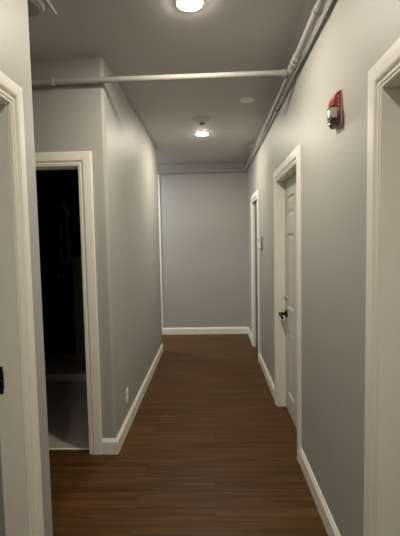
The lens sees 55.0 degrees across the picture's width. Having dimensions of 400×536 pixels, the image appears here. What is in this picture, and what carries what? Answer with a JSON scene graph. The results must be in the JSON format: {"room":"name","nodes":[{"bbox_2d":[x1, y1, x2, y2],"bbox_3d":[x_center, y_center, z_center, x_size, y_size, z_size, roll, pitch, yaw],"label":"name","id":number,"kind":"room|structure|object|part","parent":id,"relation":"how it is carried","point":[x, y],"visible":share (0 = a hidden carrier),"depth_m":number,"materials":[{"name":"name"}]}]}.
{"room":"hallway","nodes":[
{"label":"hallway","id":0,"kind":"room"},
{"bbox_2d":[30,58,77,152],"bbox_3d":[-1.590,-0.027,2.751,1.557,2.745,0.115,-1,4,2],"label":"wall","id":1,"kind":"structure","parent":0,"point":[54,107],"depth_m":2.60,"materials":[{"name":"beige paint"}]},
{"bbox_2d":[35,151,101,454],"bbox_3d":[-1.169,0.274,2.750,0.907,2.128,0.134,-1,4,2],"label":"door frame","id":2,"kind":"structure","parent":1,"relation":"in","point":[81,161],"depth_m":2.66,"materials":[{"name":"white paint"}]},
{"bbox_2d":[36,170,80,354],"bbox_3d":[-1.691,-0.109,3.999,1.982,2.745,2.379,-1,4,2],"label":"wall","id":3,"kind":"structure","parent":0,"point":[57,295],"depth_m":5.17,"materials":[{"name":"tile"}]},
{"bbox_2d":[57,273,69,279],"bbox_3d":[-1.838,0.114,5.145,0.152,0.090,0.092,-1,4,2],"label":"shower valve","id":4,"kind":"object","parent":3,"relation":"attached to","point":[59,276],"visible":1,"depth_m":5.13,"materials":[{"name":"beige"}]},
{"bbox_2d":[60,203,69,264],"bbox_3d":[-1.794,-0.448,5.092,0.138,0.812,0.119,-1,4,2],"label":"shower","id":5,"kind":"object","parent":3,"relation":"attached to","point":[63,205],"visible":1,"depth_m":5.09,"materials":[{"name":"beige"}]},
{"bbox_2d":[0,0,161,535],"bbox_3d":[-1.910,0.071,1.389,2.497,2.745,7.851,-1,4,2],"label":"wall","id":6,"kind":"structure","parent":0,"point":[124,156],"depth_m":2.74,"materials":[{"name":"beige paint"}]},
{"bbox_2d":[0,71,43,535],"bbox_3d":[-1.110,0.414,1.021,0.925,2.079,0.968,-1,4,2],"label":"door","id":7,"kind":"structure","parent":6,"relation":"in","point":[19,418],"depth_m":1.41,"materials":[{"name":"white paint"}]},
{"bbox_3d":[-0.735,0.414,1.412,0.025,0.103,0.006,-1,4,2],"label":"strike plate","id":8,"kind":"part","parent":7,"relation":"part of","materials":[{"name":"black metal"}]},
{"bbox_2d":[126,387,128,404],"bbox_3d":[-0.588,1.032,3.111,0.009,0.120,0.072,-1,4,2],"label":"wall outlet","id":9,"kind":"object","parent":6,"relation":"attached to","point":[127,395],"visible":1,"depth_m":3.10,"materials":[{"name":"white plastic"}]},
{"bbox_2d":[102,343,162,454],"bbox_3d":[-1.801,1.206,4.092,2.512,0.112,2.639,-1,4,2],"label":"baseboard","id":10,"kind":"structure","parent":6,"relation":"attached to","point":[109,445],"depth_m":3.12,"materials":[{"name":"white paint"}]},
{"bbox_2d":[28,0,316,163],"bbox_3d":[-0.774,-1.399,1.727,4.998,0.100,8.989,-1,4,2],"label":"ceiling","id":11,"kind":"structure","parent":0,"point":[133,37],"depth_m":2.53,"materials":[{"name":"paint"}]},
{"bbox_2d":[28,0,44,16],"bbox_3d":[-0.909,-1.342,1.971,0.214,0.042,0.214,-1,4,2],"label":"fire alarm","id":12,"kind":"object","parent":11,"relation":"attached to","point":[35,7],"visible":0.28,"depth_m":1.97,"materials":[{"name":"paint"}]},
{"bbox_2d":[46,0,56,13],"bbox_3d":[-0.780,-1.353,1.851,0.010,0.010,0.430,-1,4,2],"label":"cable","id":13,"kind":"object","parent":11,"relation":"attached to","point":[48,2],"visible":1,"depth_m":2.00,"materials":[{"name":"white paint"}]},
{"bbox_2d":[174,0,204,11],"bbox_3d":[-0.053,-1.375,2.002,0.160,0.011,0.160,-1,4,2],"label":"recessed light","id":14,"kind":"object","parent":11,"relation":"in","point":[183,5],"visible":1,"depth_m":2.01,"materials":[{"name":"white plastic"}]},
{"bbox_2d":[192,116,211,124],"bbox_3d":[0.022,-1.483,3.909,0.200,0.058,0.200,-1,4,2],"label":"smoke detector","id":15,"kind":"object","parent":11,"relation":"attached to","point":[201,120],"visible":1,"depth_m":3.86,"materials":[{"name":"paint"}]},
{"bbox_2d":[195,132,208,135],"bbox_3d":[0.024,-1.541,4.427,0.160,0.011,0.160,-1,4,2],"label":"recessed light","id":16,"kind":"object","parent":11,"relation":"in","point":[197,133],"visible":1,"depth_m":4.40,"materials":[{"name":"white plastic"}]},
{"bbox_2d":[240,96,255,102],"bbox_3d":[0.420,-1.477,3.382,0.140,0.014,0.140,-1,4,2],"label":"cover plate","id":17,"kind":"object","parent":11,"relation":"attached to","point":[248,99],"visible":1,"depth_m":3.36,"materials":[{"name":"white plastic"}]},
{"bbox_2d":[44,334,327,535],"bbox_3d":[-0.668,1.437,1.917,4.898,0.100,8.989,-1,4,2],"label":"floor","id":18,"kind":"structure","parent":0,"point":[208,449],"depth_m":2.67,"materials":[{"name":"brown wood"}]},
{"bbox_2d":[45,370,85,381],"bbox_3d":[-1.620,1.203,4.285,1.842,0.085,0.130,-1,4,2],"label":"shower curb","id":19,"kind":"object","parent":18,"relation":"on","point":[58,375],"visible":0.2,"depth_m":4.22,"materials":[{"name":"stone"}]},
{"bbox_2d":[72,256,85,369],"bbox_3d":[-1.380,0.545,4.499,0.150,1.360,0.100,-1,4,2],"label":"wall","id":20,"kind":"structure","parent":18,"relation":"on","point":[77,260],"depth_m":4.45,"materials":[{"name":"stone"}]},
{"bbox_2d":[157,162,248,327],"bbox_3d":[-1.124,-0.274,6.270,3.783,2.745,0.100,-1,4,2],"label":"wall","id":21,"kind":"structure","parent":0,"point":[204,234],"depth_m":6.18,"materials":[{"name":"beige paint"}]},
{"bbox_2d":[158,174,162,328],"bbox_3d":[-0.642,-0.199,6.205,0.039,2.585,0.012,-1,4,2],"label":"trim","id":22,"kind":"structure","parent":21,"relation":"attached to","point":[158,174],"depth_m":6.19,"materials":[{"name":"white paint"}]},
{"bbox_2d":[162,327,247,334],"bbox_3d":[-1.108,1.044,6.302,3.768,0.112,0.015,-1,4,2],"label":"baseboard","id":23,"kind":"structure","parent":21,"relation":"attached to","point":[189,330],"depth_m":6.26,"materials":[{"name":"white paint"}]},
{"bbox_2d":[247,0,399,535],"bbox_3d":[0.696,-0.009,1.829,0.115,2.745,8.889,-1,4,2],"label":"wall","id":24,"kind":"structure","parent":0,"point":[349,37],"depth_m":1.87,"materials":[{"name":"beige paint"}]},
{"bbox_2d":[31,0,326,173],"bbox_3d":[-1.277,-1.191,1.744,3.783,0.100,8.766,-1,4,2],"label":"pipe","id":25,"kind":"object","parent":24,"relation":"attached to","point":[317,10],"visible":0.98,"depth_m":2.52,"materials":[{"name":"metal"}]},
{"bbox_2d":[248,327,251,342],"bbox_3d":[0.772,1.034,5.896,0.015,0.112,0.684,-1,4,2],"label":"baseboard","id":26,"kind":"structure","parent":24,"relation":"attached to","point":[249,331],"depth_m":5.89,"materials":[{"name":"white paint"}]},
{"bbox_2d":[251,189,259,360],"bbox_3d":[0.787,0.082,5.087,0.135,2.120,0.800,-1,4,2],"label":"door","id":27,"kind":"structure","parent":24,"relation":"in","point":[255,267],"depth_m":5.32,"materials":[{"name":"white paint"}]},
{"bbox_2d":[259,236,262,249],"bbox_3d":[0.694,-0.284,4.413,0.035,0.155,0.088,-1,4,2],"label":"thermostat","id":28,"kind":"object","parent":24,"relation":"attached to","point":[260,238],"visible":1,"depth_m":4.37,"materials":[{"name":"grey plastic"}]},
{"bbox_2d":[259,354,274,400],"bbox_3d":[0.722,1.152,4.164,0.015,0.112,1.190,-1,4,2],"label":"baseboard","id":29,"kind":"structure","parent":24,"relation":"attached to","point":[262,364],"depth_m":4.05,"materials":[{"name":"white paint"}]},
{"bbox_2d":[273,144,301,461],"bbox_3d":[0.727,0.230,3.008,0.135,2.107,0.990,-1,4,2],"label":"door","id":30,"kind":"structure","parent":24,"relation":"in","point":[287,177],"depth_m":3.23,"materials":[{"name":"white paint"}]},
{"bbox_2d":[299,447,339,535],"bbox_3d":[0.660,1.297,2.042,0.015,0.112,1.086,-1,4,2],"label":"baseboard","id":31,"kind":"structure","parent":24,"relation":"attached to","point":[330,526],"depth_m":2.14,"materials":[{"name":"white paint"}]},
{"bbox_2d":[326,89,341,130],"bbox_3d":[0.594,-0.708,1.722,0.058,0.158,0.092,-1,4,2],"label":"fire alarm","id":32,"kind":"object","parent":24,"relation":"attached to","point":[334,111],"visible":1,"depth_m":1.69,"materials":[{"name":"red plastic"}]},
{"bbox_3d":[0.621,-0.709,1.727,0.004,0.158,0.082,-1,4,2],"label":"plate","id":33,"kind":"part","parent":32,"relation":"part of","materials":[{"name":"red plastic"}]},
{"bbox_2d":[363,37,399,535],"bbox_3d":[0.673,0.378,0.936,0.147,2.093,0.994,-1,4,2],"label":"door","id":34,"kind":"structure","parent":24,"relation":"in","point":[382,328],"depth_m":1.34,"materials":[{"name":"white paint"}]}
]}

